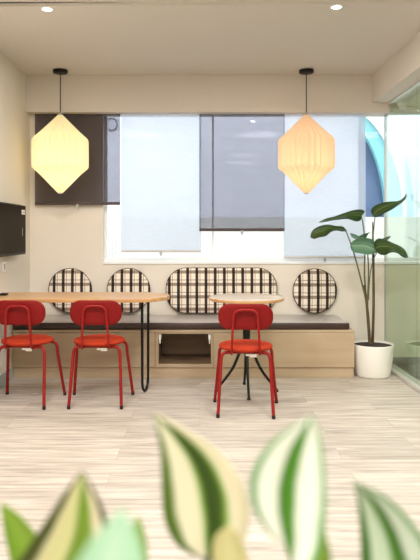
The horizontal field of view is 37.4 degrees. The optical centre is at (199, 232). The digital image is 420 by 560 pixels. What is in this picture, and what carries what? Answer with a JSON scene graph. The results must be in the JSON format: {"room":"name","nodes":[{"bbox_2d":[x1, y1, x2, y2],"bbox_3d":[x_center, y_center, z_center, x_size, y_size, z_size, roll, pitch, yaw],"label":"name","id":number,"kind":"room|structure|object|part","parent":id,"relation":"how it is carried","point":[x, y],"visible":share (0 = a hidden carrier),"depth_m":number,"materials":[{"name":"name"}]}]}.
{"room":"common room","nodes":[
{"label":"common room","id":0,"kind":"room"},
{"bbox_2d":[0,52,29,374],"bbox_3d":[-1.695,-0.159,2.050,0.150,2.818,8.100,0,0,0],"label":"wall","id":1,"kind":"structure","parent":0,"point":[14,119],"depth_m":5.36,"materials":[{"name":"beige paint"}]},
{"bbox_2d":[2,261,5,271],"bbox_3d":[-1.613,0.277,5.110,0.013,0.086,0.084,0,0,0],"label":"wall switch","id":2,"kind":"object","parent":1,"relation":"attached to","point":[3,262],"visible":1,"depth_m":5.10,"materials":[{"name":"white paint"}]},
{"bbox_2d":[0,367,12,387],"bbox_3d":[-1.614,1.200,1.670,0.012,0.100,7.340,0,0,0],"label":"baseboard","id":3,"kind":"structure","parent":1,"relation":"attached to","point":[3,375],"depth_m":5.11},
{"bbox_2d":[0,202,25,256],"bbox_3d":[-1.575,-0.028,5.090,0.089,0.425,0.740,0,0,0],"label":"television","id":4,"kind":"object","parent":1,"relation":"attached to","point":[12,216],"visible":1,"depth_m":5.07,"materials":[{"name":"black metal"}]},
{"bbox_2d":[0,365,419,559],"bbox_3d":[1.415,1.300,2.050,6.370,0.100,8.100,0,0,0],"label":"floor","id":5,"kind":"structure","parent":0,"point":[369,429],"depth_m":3.75,"materials":[{"name":"beige wood"}]},
{"bbox_2d":[0,300,65,409],"bbox_3d":[-1.280,0.865,4.589,0.477,0.770,0.427,0,0,4],"label":"dining chair","id":6,"kind":"object","parent":5,"relation":"on","point":[12,312],"visible":1,"depth_m":4.42,"materials":[{"name":"red plastic"}]},
{"bbox_3d":[-1.449,1.026,4.739,0.172,0.430,0.065,0,0,40],"label":"leg","id":7,"kind":"part","parent":6,"relation":"part of","materials":[{"name":"red metal"}]},
{"bbox_3d":[-1.289,0.671,4.433,0.209,0.324,0.115,0,0,4],"label":"frame","id":8,"kind":"part","parent":6,"relation":"part of","materials":[{"name":"red metal"}]},
{"bbox_3d":[-1.279,0.823,4.598,0.260,0.017,0.265,0,0,3],"label":"seat frame","id":9,"kind":"part","parent":6,"relation":"part of","materials":[{"name":"red metal"}]},
{"bbox_3d":[-1.290,0.568,4.425,0.372,0.177,0.040,0,0,3],"label":"backrest","id":10,"kind":"part","parent":6,"relation":"part of","materials":[{"name":"red plastic"}]},
{"bbox_3d":[-1.279,0.794,4.600,0.380,0.039,0.380,0,0,3],"label":"seat","id":11,"kind":"part","parent":6,"relation":"part of","materials":[{"name":"orange fabric"}]},
{"bbox_3d":[-1.130,1.026,4.444,0.056,0.429,0.140,0,0,-41],"label":"leg","id":12,"kind":"part","parent":6,"relation":"part of","materials":[{"name":"red metal"}]},
{"bbox_3d":[-1.094,1.026,4.718,0.172,0.430,0.065,0,0,-33],"label":"leg","id":13,"kind":"part","parent":6,"relation":"part of","materials":[{"name":"red metal"}]},
{"bbox_2d":[0,292,169,391],"bbox_3d":[-0.930,0.875,4.970,1.374,0.750,0.550,0,0,0],"label":"dining table","id":14,"kind":"object","parent":5,"relation":"on","point":[43,297],"visible":0.99,"depth_m":4.88,"materials":[{"name":"brown wood"}]},
{"bbox_3d":[-0.431,0.887,4.880,0.021,0.726,0.181,0,0,13],"label":"leg","id":15,"kind":"part","parent":14,"relation":"part of","materials":[{"name":"black metal"}]},
{"bbox_2d":[67,300,133,409],"bbox_3d":[-0.745,0.865,4.589,0.477,0.770,0.427,0,0,0],"label":"dining chair","id":16,"kind":"object","parent":5,"relation":"on","point":[82,312],"visible":1,"depth_m":4.42,"materials":[{"name":"red plastic"}]},
{"bbox_3d":[-0.903,1.026,4.454,0.056,0.429,0.140,0,0,45],"label":"leg","id":17,"kind":"part","parent":16,"relation":"part of","materials":[{"name":"red metal"}]},
{"bbox_3d":[-0.923,1.026,4.729,0.172,0.430,0.065,0,0,36],"label":"leg","id":18,"kind":"part","parent":16,"relation":"part of","materials":[{"name":"red metal"}]},
{"bbox_3d":[-0.745,0.568,4.424,0.372,0.177,0.040,0,0,0],"label":"backrest","id":19,"kind":"part","parent":16,"relation":"part of","materials":[{"name":"red plastic"}]},
{"bbox_3d":[-0.745,0.671,4.433,0.209,0.324,0.115,0,0,0],"label":"frame","id":20,"kind":"part","parent":16,"relation":"part of","materials":[{"name":"red metal"}]},
{"bbox_3d":[-0.745,0.823,4.598,0.260,0.017,0.265,0,0,0],"label":"seat frame","id":21,"kind":"part","parent":16,"relation":"part of","materials":[{"name":"red metal"}]},
{"bbox_3d":[-0.745,0.794,4.600,0.380,0.039,0.380,0,0,0],"label":"seat","id":22,"kind":"part","parent":16,"relation":"part of","materials":[{"name":"orange fabric"}]},
{"bbox_3d":[-0.587,1.026,4.454,0.056,0.429,0.140,0,0,-45],"label":"leg","id":23,"kind":"part","parent":16,"relation":"part of","materials":[{"name":"red metal"}]},
{"bbox_3d":[-0.567,1.026,4.729,0.172,0.430,0.065,0,0,-36],"label":"leg","id":24,"kind":"part","parent":16,"relation":"part of","materials":[{"name":"red metal"}]},
{"bbox_2d":[12,328,353,377],"bbox_3d":[-0.144,1.043,5.620,2.948,0.414,0.560,0,0,0],"label":"bench","id":25,"kind":"object","parent":5,"relation":"on","point":[173,353],"visible":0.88,"depth_m":5.34,"materials":[{"name":"beige laminate"}]},
{"bbox_3d":[-1.002,1.008,5.350,1.231,0.300,0.020,0,0,0],"label":"panel","id":26,"kind":"part","parent":25,"relation":"part of","materials":[{"name":"beige laminate"}]},
{"bbox_2d":[13,315,349,328],"bbox_3d":[-0.162,0.805,5.617,2.913,0.062,0.530,0,0,0],"label":"bench cushion","id":27,"kind":"object","parent":25,"relation":"on","point":[50,321],"visible":0.7,"depth_m":5.36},
{"bbox_3d":[-0.162,0.777,5.617,2.889,0.006,0.506,0,0,0],"label":"panel","id":28,"kind":"part","parent":27,"relation":"part of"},
{"bbox_3d":[-0.136,1.008,5.350,0.496,0.300,0.020,0,0,0],"label":"niche frame","id":29,"kind":"part","parent":25,"relation":"part of","materials":[{"name":"beige laminate"}]},
{"bbox_3d":[0.723,1.008,5.350,1.215,0.300,0.020,0,0,0],"label":"panel","id":30,"kind":"part","parent":25,"relation":"part of","materials":[{"name":"beige laminate"}]},
{"bbox_2d":[1,413,419,559],"bbox_3d":[0.007,0.703,0.614,0.447,1.094,0.340,0,0,-35],"label":"houseplant","id":31,"kind":"object","parent":5,"relation":"on","point":[205,501],"visible":1,"depth_m":0.60,"materials":[{"name":"plant"}]},
{"bbox_2d":[213,304,277,418],"bbox_3d":[0.321,0.865,4.369,0.477,0.770,0.427,0,0,4],"label":"dining chair","id":32,"kind":"object","parent":5,"relation":"on","point":[232,317],"visible":1,"depth_m":4.20,"materials":[{"name":"red metal"}]},
{"bbox_3d":[0.154,1.026,4.521,0.172,0.430,0.065,0,0,40],"label":"leg","id":33,"kind":"part","parent":32,"relation":"part of","materials":[{"name":"red metal"}]},
{"bbox_3d":[0.154,1.026,4.245,0.140,0.429,0.056,0,0,-41],"label":"leg","id":34,"kind":"part","parent":32,"relation":"part of","materials":[{"name":"red metal"}]},
{"bbox_3d":[0.310,0.568,4.205,0.372,0.177,0.040,0,0,4],"label":"backrest","id":35,"kind":"part","parent":32,"relation":"part of","materials":[{"name":"red wood"}]},
{"bbox_3d":[0.310,0.671,4.213,0.209,0.324,0.115,0,0,4],"label":"frame","id":36,"kind":"part","parent":32,"relation":"part of","materials":[{"name":"red metal"}]},
{"bbox_3d":[0.322,0.794,4.380,0.380,0.039,0.380,0,0,4],"label":"seat","id":37,"kind":"part","parent":32,"relation":"part of","materials":[{"name":"orange fabric"}]},
{"bbox_3d":[0.322,0.823,4.378,0.260,0.017,0.265,0,0,4],"label":"seat frame","id":38,"kind":"part","parent":32,"relation":"part of","materials":[{"name":"red metal"}]},
{"bbox_3d":[0.469,1.026,4.223,0.056,0.429,0.140,0,0,-41],"label":"leg","id":39,"kind":"part","parent":32,"relation":"part of","materials":[{"name":"red metal"}]},
{"bbox_3d":[0.508,1.026,4.496,0.172,0.430,0.065,0,0,-32],"label":"leg","id":40,"kind":"part","parent":32,"relation":"part of","materials":[{"name":"red metal"}]},
{"bbox_2d":[209,293,283,399],"bbox_3d":[0.366,0.875,4.880,0.591,0.750,0.591,0,0,0],"label":"round table","id":41,"kind":"object","parent":5,"relation":"on","point":[229,298],"visible":0.7,"depth_m":4.81,"materials":[{"name":"brown wood"}]},
{"bbox_3d":[0.243,1.045,4.880,0.249,0.399,0.028,0,0,0],"label":"leg","id":42,"kind":"part","parent":41,"relation":"part of","materials":[{"name":"black metal"}]},
{"bbox_3d":[0.366,1.045,5.003,0.028,0.399,0.249,0,0,0],"label":"leg","id":43,"kind":"part","parent":41,"relation":"part of","materials":[{"name":"black metal"}]},
{"bbox_3d":[0.366,1.045,4.757,0.028,0.399,0.249,0,0,0],"label":"leg","id":44,"kind":"part","parent":41,"relation":"part of","materials":[{"name":"black metal"}]},
{"bbox_3d":[0.489,1.045,4.880,0.249,0.399,0.028,0,0,0],"label":"leg","id":45,"kind":"part","parent":41,"relation":"part of","materials":[{"name":"black metal"}]},
{"bbox_2d":[310,194,407,378],"bbox_3d":[1.403,0.460,5.436,0.817,1.580,0.454,0,0,21],"label":"potted plant","id":46,"kind":"object","parent":5,"relation":"on","point":[373,359],"visible":0.99,"depth_m":5.38,"materials":[{"name":"green plant"}]},
{"bbox_3d":[1.476,0.722,5.460,0.074,0.531,0.031,0,0,0],"label":"stem","id":47,"kind":"part","parent":46,"relation":"part of","materials":[{"name":"plant"}]},
{"bbox_3d":[1.532,0.550,5.493,0.033,0.888,0.042,0,0,23],"label":"stem","id":48,"kind":"part","parent":46,"relation":"part of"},
{"bbox_3d":[1.517,1.111,5.445,0.356,0.279,0.356,0,0,0],"label":"pot","id":49,"kind":"part","parent":46,"relation":"part of","materials":[{"name":"white ceramic"}]},
{"bbox_2d":[0,0,419,74],"bbox_3d":[0.045,-1.543,2.050,3.630,0.150,8.100,0,0,0],"label":"ceiling","id":50,"kind":"structure","parent":0,"point":[79,37],"depth_m":4.56,"materials":[{"name":"paint"}]},
{"bbox_2d":[41,6,53,11],"bbox_3d":[-1.000,-1.465,4.058,0.084,0.006,0.084,0,0,0],"label":"recessed light","id":51,"kind":"object","parent":50,"relation":"in","point":[45,8],"visible":1,"depth_m":4.06,"materials":[{"name":"white paint"}]},
{"bbox_2d":[31,68,88,193],"bbox_3d":[-1.257,-0.910,5.580,0.504,1.116,0.501,0,0,0],"label":"pendant lamp","id":52,"kind":"object","parent":50,"relation":"hanging from","point":[59,151],"visible":1,"depth_m":5.43,"materials":[{"name":"yellow paper"}]},
{"bbox_3d":[-1.257,-0.711,5.580,0.504,0.702,0.501,0,0,0],"label":"lamp shade","id":53,"kind":"part","parent":52,"relation":"part of","materials":[{"name":"beige paper"}]},
{"bbox_3d":[-1.257,-1.255,5.580,0.009,0.366,0.009,0,0,0],"label":"cord","id":54,"kind":"part","parent":52,"relation":"part of","materials":[{"name":"black metal"}]},
{"bbox_2d":[278,68,334,193],"bbox_3d":[0.957,-0.910,5.580,0.504,1.116,0.501,0,0,0],"label":"pendant lamp","id":55,"kind":"object","parent":50,"relation":"hanging from","point":[306,151],"visible":1,"depth_m":5.43,"materials":[{"name":"yellow paper"}]},
{"bbox_3d":[0.957,-0.711,5.580,0.504,0.702,0.501,0,0,0],"label":"lamp shade","id":56,"kind":"part","parent":55,"relation":"part of","materials":[{"name":"beige paper"}]},
{"bbox_3d":[0.957,-1.255,5.580,0.009,0.366,0.009,0,0,0],"label":"cord","id":57,"kind":"part","parent":55,"relation":"part of","materials":[{"name":"black metal"}]},
{"bbox_2d":[330,4,342,9],"bbox_3d":[0.885,-1.465,4.020,0.084,0.006,0.084,0,0,0],"label":"recessed light","id":58,"kind":"object","parent":50,"relation":"in","point":[336,6],"visible":1,"depth_m":4.01,"materials":[{"name":"white paint"}]},
{"bbox_2d":[30,103,419,356],"bbox_3d":[1.490,-0.109,6.000,6.220,2.718,0.200,0,0,0],"label":"wall","id":59,"kind":"structure","parent":0,"point":[61,236],"depth_m":5.90,"materials":[{"name":"beige paint"}]},
{"bbox_2d":[48,268,91,312],"bbox_3d":[-1.229,0.543,5.870,0.410,0.424,0.061,0,0,0],"label":"backrest cushion","id":60,"kind":"object","parent":59,"relation":"attached to","point":[68,279],"visible":0.66,"depth_m":5.84,"materials":[{"name":"fabric"}]},
{"bbox_2d":[35,202,119,207],"bbox_3d":[-1.155,-0.678,5.848,0.806,0.892,0.023,0,0,0],"label":"roller blind","id":61,"kind":"object","parent":59,"relation":"attached to","point":[77,204],"visible":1,"depth_m":5.84,"materials":[{"name":"grey plastic"}]},
{"bbox_2d":[107,268,149,312],"bbox_3d":[-0.676,0.543,5.870,0.410,0.424,0.061,0,0,0],"label":"backrest cushion","id":62,"kind":"object","parent":59,"relation":"attached to","point":[126,279],"visible":0.66,"depth_m":5.84,"materials":[{"name":"fabric"}]},
{"bbox_2d":[26,75,392,116],"bbox_3d":[0.085,-1.296,5.880,3.410,0.344,0.240,0,0,0],"label":"beam","id":63,"kind":"structure","parent":59,"relation":"attached to","point":[106,95],"depth_m":5.76,"materials":[{"name":"paint"}]},
{"bbox_2d":[166,268,276,312],"bbox_3d":[0.203,0.543,5.870,1.053,0.434,0.061,0,0,0],"label":"backrest cushion","id":64,"kind":"object","parent":59,"relation":"attached to","point":[189,290],"visible":0.73,"depth_m":5.84,"materials":[{"name":"fabric"}]},
{"bbox_2d":[103,109,419,263],"bbox_3d":[1.839,-0.464,5.954,5.523,1.520,0.132,0,0,0],"label":"window","id":65,"kind":"structure","parent":59,"relation":"in","point":[107,260],"depth_m":5.97,"materials":[{"name":"white plastic"}]},
{"bbox_2d":[121,121,200,255],"bbox_3d":[-0.369,-0.454,5.867,0.757,1.340,0.023,0,0,0],"label":"roller blind","id":66,"kind":"object","parent":65,"relation":"attached to","point":[160,251],"visible":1,"depth_m":5.86,"materials":[{"name":"grey plastic"}]},
{"bbox_2d":[199,228,284,234],"bbox_3d":[0.396,-0.554,5.848,0.805,1.140,0.023,0,0,0],"label":"roller blind","id":67,"kind":"object","parent":65,"relation":"attached to","point":[200,229],"visible":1,"depth_m":5.84,"materials":[{"name":"grey plastic"}]},
{"bbox_3d":[1.839,0.284,5.929,5.523,0.024,0.082,0,0,0],"label":"sill","id":68,"kind":"part","parent":65,"relation":"part of","materials":[{"name":"white"}]},
{"bbox_2d":[284,119,365,261],"bbox_3d":[1.180,-0.426,5.867,0.774,1.397,0.023,0,0,0],"label":"roller blind","id":69,"kind":"object","parent":65,"relation":"attached to","point":[324,257],"visible":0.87,"depth_m":5.86,"materials":[{"name":"white fabric"}]},
{"bbox_2d":[108,217,419,256],"bbox_3d":[2.000,0.585,7.100,20.000,1.531,0.200,0,0,0],"label":"window","id":70,"kind":"structure","parent":59,"relation":"in","point":[159,233],"depth_m":7.00,"materials":[{"name":"glass"}]},
{"bbox_2d":[292,269,336,312],"bbox_3d":[1.087,0.548,5.870,0.420,0.424,0.061,0,0,0],"label":"backrest cushion","id":71,"kind":"object","parent":59,"relation":"attached to","point":[314,290],"visible":1,"depth_m":5.84,"materials":[{"name":"fabric"}]},
{"bbox_2d":[392,357,419,364],"bbox_3d":[3.210,1.215,5.893,2.780,0.070,0.015,0,0,0],"label":"baseboard","id":72,"kind":"structure","parent":59,"relation":"attached to","point":[396,360],"depth_m":5.88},
{"bbox_2d":[384,80,419,392],"bbox_3d":[1.760,0.020,1.950,0.100,2.460,7.900,0,0,0],"label":"wall","id":73,"kind":"structure","parent":0,"point":[407,379],"depth_m":5.58,"materials":[{"name":"white paint"}]},
{"bbox_2d":[372,32,419,102],"bbox_3d":[1.740,-1.339,1.880,0.280,0.258,7.760,0,0,0],"label":"trim","id":74,"kind":"structure","parent":73,"relation":"attached to","point":[401,71],"depth_m":5.09,"materials":[{"name":"paint"}]},
{"bbox_2d":[398,98,408,110],"bbox_3d":[1.845,-1.161,5.620,0.100,0.098,0.100,0,0,0],"label":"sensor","id":75,"kind":"object","parent":73,"relation":"attached to","point":[403,103],"visible":0.98,"depth_m":5.58,"materials":[{"name":"white plastic"}]},
{"bbox_2d":[395,90,419,105],"bbox_3d":[3.230,-1.414,2.050,2.740,0.408,8.100,0,0,0],"label":"ceiling","id":76,"kind":"structure","parent":0,"point":[414,100],"depth_m":5.66,"materials":[{"name":"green paint"}]},
{"label":"outside","id":77,"kind":"structure","parent":0,"visible":0},
{"bbox_3d":[2.000,1.400,11.050,24.000,0.100,9.900,0,0,0],"label":"ground","id":78,"kind":"structure","parent":77,"visible":0},
{"bbox_2d":[108,115,419,216],"bbox_3d":[1.780,-2.150,8.670,24.000,7.000,0.460,0,0,0],"label":"window","id":79,"kind":"structure","parent":78,"relation":"on","point":[249,181],"depth_m":8.60,"materials":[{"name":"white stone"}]},
{"bbox_3d":[2.370,-0.035,8.590,0.340,2.770,0.020,0,0,0],"label":"arch panel","id":80,"kind":"part","parent":79,"relation":"part of","materials":[{"name":"blue glass"}]}
]}

